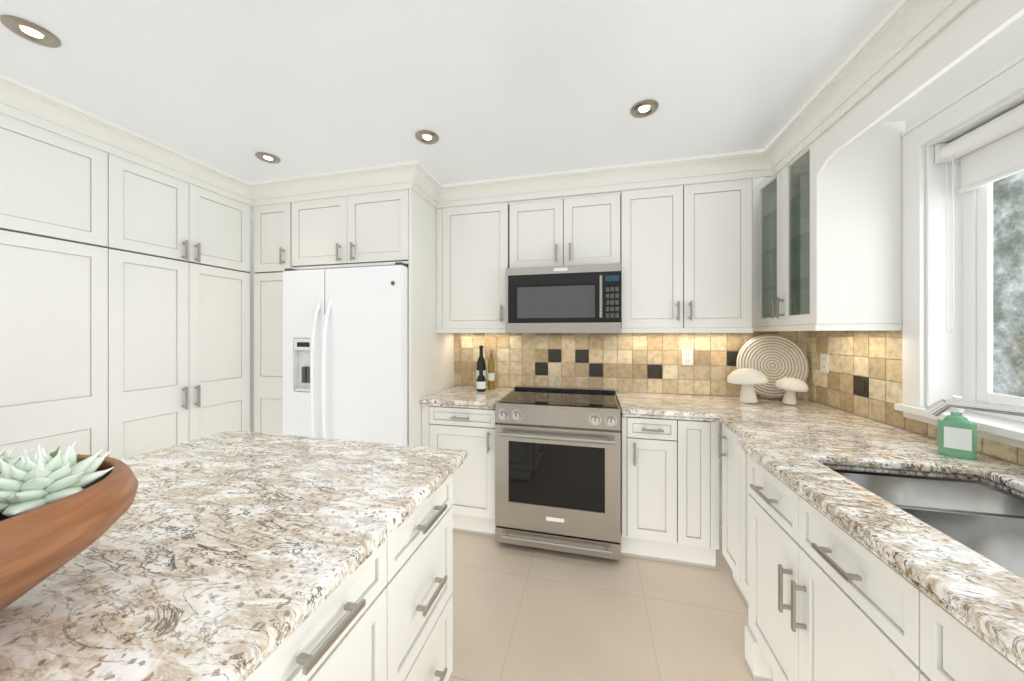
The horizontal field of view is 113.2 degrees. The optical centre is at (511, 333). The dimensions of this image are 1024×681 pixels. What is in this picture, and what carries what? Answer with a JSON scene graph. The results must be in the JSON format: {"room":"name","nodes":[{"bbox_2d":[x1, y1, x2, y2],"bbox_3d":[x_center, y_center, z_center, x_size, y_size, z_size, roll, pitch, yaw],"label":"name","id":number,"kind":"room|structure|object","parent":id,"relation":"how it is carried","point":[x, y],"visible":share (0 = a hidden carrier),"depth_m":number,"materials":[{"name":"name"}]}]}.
{"room":"kitchen","nodes":[
{"label":"kitchen","id":0,"kind":"room"},
{"bbox_2d":[250,218,254,431],"bbox_3d":[-3.084,0.145,0.610,0.150,2.420,5.600,0,0,14],"label":"wall","id":1,"kind":"structure","parent":0,"point":[252,272],"depth_m":3.12,"materials":[{"name":"paint"}]},
{"bbox_2d":[0,0,1021,218],"bbox_3d":[-0.843,-1.075,0.069,4.860,0.020,6.000,0,0,14],"label":"ceiling","id":2,"kind":"structure","parent":0,"point":[506,88],"depth_m":1.38,"materials":[{"name":"paint"}]},
{"bbox_2d":[0,15,60,47],"bbox_3d":[-1.694,-1.059,1.190,0.124,0.011,0.124,0,0,14],"label":"recessed light","id":3,"kind":"object","parent":2,"relation":"in","point":[45,38],"visible":1,"depth_m":1.18,"materials":[{"name":"silver metal"}]},
{"bbox_2d":[255,152,279,163],"bbox_3d":[-1.478,-1.059,2.043,0.124,0.011,0.124,0,0,14],"label":"recessed light","id":4,"kind":"object","parent":2,"relation":"in","point":[266,157],"visible":1,"depth_m":2.04,"materials":[{"name":"silver metal"}]},
{"bbox_2d":[415,130,438,143],"bbox_3d":[-0.460,-1.059,1.828,0.124,0.011,0.124,0,0,14],"label":"recessed light","id":5,"kind":"object","parent":2,"relation":"in","point":[423,136],"visible":1,"depth_m":1.82,"materials":[{"name":"silver metal"}]},
{"bbox_2d":[0,0,975,207],"bbox_3d":[-0.577,-1.000,0.596,3.490,0.129,3.750,0,0,14],"label":"crown molding","id":6,"kind":"structure","parent":2,"relation":"attached to","point":[911,24],"depth_m":1.98,"materials":[{"name":"paint"}]},
{"bbox_2d":[630,99,658,117],"bbox_3d":[0.626,-1.059,1.597,0.124,0.011,0.124,0,0,14],"label":"recessed light","id":7,"kind":"object","parent":2,"relation":"in","point":[650,106],"visible":1,"depth_m":1.59,"materials":[{"name":"silver metal"}]},
{"bbox_2d":[817,0,1023,174],"bbox_3d":[1.288,-0.912,0.838,0.020,0.302,1.615,0,0,14],"label":"window valance","id":8,"kind":"object","parent":2,"relation":"attached to","point":[982,20],"visible":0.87,"depth_m":1.10,"materials":[{"name":"paint"}]},
{"bbox_2d":[448,525,753,680],"bbox_3d":[-0.843,1.395,0.069,4.860,0.080,6.000,0,0,14],"label":"floor","id":9,"kind":"structure","parent":0,"point":[521,613],"depth_m":1.61,"materials":[{"name":"tile"}]},
{"bbox_2d":[0,113,249,459],"bbox_3d":[-2.594,0.207,0.903,0.645,2.295,3.400,0,0,14],"label":"pantry cabinets","id":10,"kind":"object","parent":9,"relation":"on","point":[125,284],"visible":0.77,"depth_m":1.76,"materials":[{"name":"paint"}]},
{"bbox_2d":[283,262,408,444],"bbox_3d":[-1.063,0.453,2.547,0.914,1.805,0.806,0,0,14],"label":"refrigerator","id":11,"kind":"object","parent":9,"relation":"on","point":[346,330],"visible":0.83,"depth_m":2.20,"materials":[{"name":"white metal"}]},
{"bbox_2d":[245,474,452,680],"bbox_3d":[-0.970,0.924,0.344,1.126,0.862,2.116,0,0,14],"label":"base cabinet","id":12,"kind":"object","parent":9,"relation":"on","point":[391,619],"visible":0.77,"depth_m":0.86,"materials":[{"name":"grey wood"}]},
{"bbox_2d":[0,430,467,680],"bbox_3d":[-0.987,0.466,0.348,1.160,0.050,2.195,0,0,14],"label":"countertop","id":13,"kind":"structure","parent":12,"relation":"on","point":[227,542],"depth_m":0.66,"materials":[{"name":"stone"}]},
{"bbox_2d":[0,441,137,611],"bbox_3d":[-0.865,0.311,0.471,0.459,0.257,0.459,0,0,-2],"label":"potted succulent","id":14,"kind":"object","parent":13,"relation":"on","point":[54,506],"visible":1,"depth_m":0.51,"materials":[{"name":"brown wood"}]},
{"bbox_2d":[254,189,453,446],"bbox_3d":[-1.205,0.207,2.657,1.298,2.295,0.731,0,0,14],"label":"tall cabinet","id":15,"kind":"object","parent":9,"relation":"on","point":[382,228],"visible":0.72,"depth_m":2.37,"materials":[{"name":"paint"}]},
{"bbox_2d":[422,405,496,536],"bbox_3d":[-0.300,0.924,2.501,0.531,0.862,0.604,0,0,14],"label":"base cabinet","id":16,"kind":"object","parent":9,"relation":"on","point":[472,430],"visible":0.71,"depth_m":2.23,"materials":[{"name":"white wood"}]},
{"bbox_2d":[420,386,513,408],"bbox_3d":[-0.297,0.466,2.507,0.533,0.050,0.597,0,0,14],"label":"countertop","id":17,"kind":"structure","parent":16,"relation":"on","point":[455,396],"depth_m":2.32,"materials":[{"name":"stone"}]},
{"bbox_2d":[476,346,485,379],"bbox_3d":[-0.244,0.269,2.676,0.075,0.342,0.075,0,0,14],"label":"wine bottle","id":18,"kind":"object","parent":17,"relation":"on","point":[481,365],"visible":0.7,"depth_m":2.65,"materials":[{"name":"black glass"}]},
{"bbox_2d":[476,370,485,391],"bbox_3d":[-0.236,0.359,2.582,0.073,0.162,0.073,0,0,14],"label":"bottle","id":19,"kind":"object","parent":17,"relation":"on","point":[481,381],"visible":1,"depth_m":2.56,"materials":[{"name":"black glass"}]},
{"bbox_2d":[488,350,494,389],"bbox_3d":[-0.164,0.286,2.667,0.055,0.307,0.055,0,0,14],"label":"oil bottle","id":20,"kind":"object","parent":17,"relation":"on","point":[491,365],"visible":1,"depth_m":2.65,"materials":[{"name":"yellow glass"}]},
{"bbox_2d":[495,385,620,559],"bbox_3d":[0.323,0.886,2.298,0.758,0.938,0.650,0,0,14],"label":"stove","id":21,"kind":"object","parent":9,"relation":"on","point":[558,449],"visible":1,"depth_m":2.05,"materials":[{"name":"silver metal"}]},
{"bbox_2d":[620,416,718,569],"bbox_3d":[0.964,0.924,2.196,0.521,0.862,0.604,0,0,14],"label":"base cabinet","id":22,"kind":"object","parent":9,"relation":"on","point":[670,467],"visible":0.94,"depth_m":1.94,"materials":[{"name":"white wood"}]},
{"bbox_2d":[718,424,1023,680],"bbox_3d":[1.107,0.924,0.396,0.798,0.862,2.891,0,0,14],"label":"base cabinet","id":23,"kind":"object","parent":9,"relation":"on","point":[823,606],"visible":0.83,"depth_m":0.96,"materials":[{"name":"paint"}]},
{"bbox_2d":[615,392,1023,670],"bbox_3d":[0.974,0.466,0.729,1.232,0.050,3.457,0,0,14],"label":"countertop","id":24,"kind":"structure","parent":23,"relation":"on","point":[801,444],"depth_m":1.08,"materials":[{"name":"stone"}]},
{"bbox_2d":[727,368,767,402],"bbox_3d":[1.495,0.330,2.146,0.216,0.218,0.216,0,0,14],"label":"mushroom","id":25,"kind":"object","parent":24,"relation":"on","point":[746,377],"visible":1,"depth_m":2.10,"materials":[{"name":"beige ceramic"}]},
{"bbox_2d":[736,334,808,397],"bbox_3d":[1.736,0.216,2.251,0.424,0.422,0.064,0,0,14],"label":"disc","id":26,"kind":"object","parent":24,"relation":"on","point":[777,357],"visible":0.81,"depth_m":2.24,"materials":[{"name":"beige ceramic"}]},
{"bbox_2d":[774,377,808,404],"bbox_3d":[1.724,0.355,2.082,0.164,0.167,0.164,0,0,14],"label":"mushroom","id":27,"kind":"object","parent":24,"relation":"on","point":[791,385],"visible":1,"depth_m":2.05,"materials":[{"name":"beige ceramic"}]},
{"bbox_2d":[837,472,1023,578],"bbox_3d":[1.192,0.580,0.712,0.473,0.171,0.933,0,0,14],"label":"sink basin","id":28,"kind":"object","parent":24,"relation":"in","point":[990,522],"visible":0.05,"depth_m":0.97,"materials":[{"name":"silver metal"}]},
{"bbox_2d":[937,395,976,459],"bbox_3d":[1.593,0.333,1.208,0.075,0.215,0.086,0,0,-41],"label":"soap dispenser","id":29,"kind":"object","parent":24,"relation":"on","point":[956,435],"visible":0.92,"depth_m":1.20,"materials":[{"name":"green plastic"}]},
{"bbox_2d":[925,399,1023,416],"bbox_3d":[1.377,0.315,0.811,0.084,0.250,0.496,0,0,-18],"label":"faucet","id":30,"kind":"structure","parent":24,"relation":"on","point":[936,409],"depth_m":0.95,"materials":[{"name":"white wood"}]},
{"bbox_2d":[454,179,762,524],"bbox_3d":[-0.168,0.145,2.864,4.860,2.420,0.150,0,0,14],"label":"wall","id":31,"kind":"structure","parent":0,"point":[755,182],"depth_m":2.39,"materials":[{"name":"paint"}]},
{"bbox_2d":[436,178,752,332],"bbox_3d":[0.480,-0.471,2.430,2.080,0.937,0.381,0,0,14],"label":"upper cabinet","id":32,"kind":"object","parent":31,"relation":"attached to","point":[684,253],"visible":0.91,"depth_m":2.20,"materials":[{"name":"paint"}]},
{"bbox_2d":[506,263,620,332],"bbox_3d":[0.368,-0.225,2.410,0.759,0.444,0.467,0,0,14],"label":"microwave","id":33,"kind":"object","parent":32,"relation":"attached to","point":[570,298],"visible":1,"depth_m":2.23,"materials":[{"name":"grey metal"}]},
{"bbox_2d":[454,331,806,398],"bbox_3d":[0.745,0.231,2.558,2.540,0.561,0.013,0,0,14],"label":"tile backsplash","id":34,"kind":"structure","parent":31,"relation":"attached to","point":[621,362],"depth_m":2.55,"materials":[{"name":"tile"}]},
{"bbox_2d":[682,349,692,364],"bbox_3d":[1.262,0.171,2.428,0.072,0.116,0.007,0,0,14],"label":"outlet","id":35,"kind":"object","parent":34,"relation":"attached to","point":[687,354],"visible":1,"depth_m":2.42,"materials":[{"name":"white plastic"}]},
{"bbox_2d":[876,14,1023,501],"bbox_3d":[1.402,0.145,-0.473,0.160,2.420,5.600,0,0,14],"label":"wall","id":36,"kind":"structure","parent":0,"point":[1006,45],"depth_m":1.31,"materials":[{"name":"paint"}]},
{"bbox_2d":[753,121,905,330],"bbox_3d":[1.704,-0.494,1.948,0.381,0.962,0.739,0,0,14],"label":"upper cabinet","id":37,"kind":"object","parent":36,"relation":"attached to","point":[827,247],"visible":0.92,"depth_m":1.61,"materials":[{"name":"paint"}]},
{"bbox_2d":[807,331,1023,466],"bbox_3d":[1.652,0.228,0.932,0.013,0.566,2.730,0,0,14],"label":"tile backsplash","id":38,"kind":"structure","parent":36,"relation":"attached to","point":[864,377],"depth_m":1.75,"materials":[{"name":"tile"}]},
{"bbox_2d":[820,353,828,372],"bbox_3d":[1.922,0.183,2.076,0.007,0.116,0.072,0,0,14],"label":"outlet","id":39,"kind":"object","parent":38,"relation":"attached to","point":[824,358],"visible":1,"depth_m":2.07,"materials":[{"name":"white plastic"}]},
{"bbox_2d":[894,53,1023,448],"bbox_3d":[1.644,-0.269,0.729,0.165,1.301,1.654,0,0,14],"label":"window","id":40,"kind":"structure","parent":36,"relation":"in","point":[943,348],"depth_m":1.44,"materials":[{"name":"white wood"}]},
{"bbox_2d":[935,103,1023,332],"bbox_3d":[1.673,-0.402,0.730,0.082,0.796,1.435,0,0,14],"label":"roller","id":41,"kind":"object","parent":40,"relation":"attached to","point":[993,151],"depth_m":1.29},
{"bbox_2d":[963,182,1023,421],"bbox_3d":[1.748,-0.242,0.712,0.045,1.122,1.443,0,0,14],"label":"sash","id":42,"kind":"object","parent":40,"relation":"attached to","point":[978,202],"depth_m":1.36,"materials":[{"name":"white wood"}]},
{"label":"outside","id":43,"kind":"structure","parent":0,"visible":0},
{"bbox_2d":[993,171,1023,396],"bbox_3d":[4.428,-0.395,-0.381,0.001,6.500,12.000,0,0,14],"label":"window pane","id":44,"kind":"structure","parent":43,"point":[1008,192],"depth_m":3.67,"materials":[{"name":"clear glass"}]}
]}

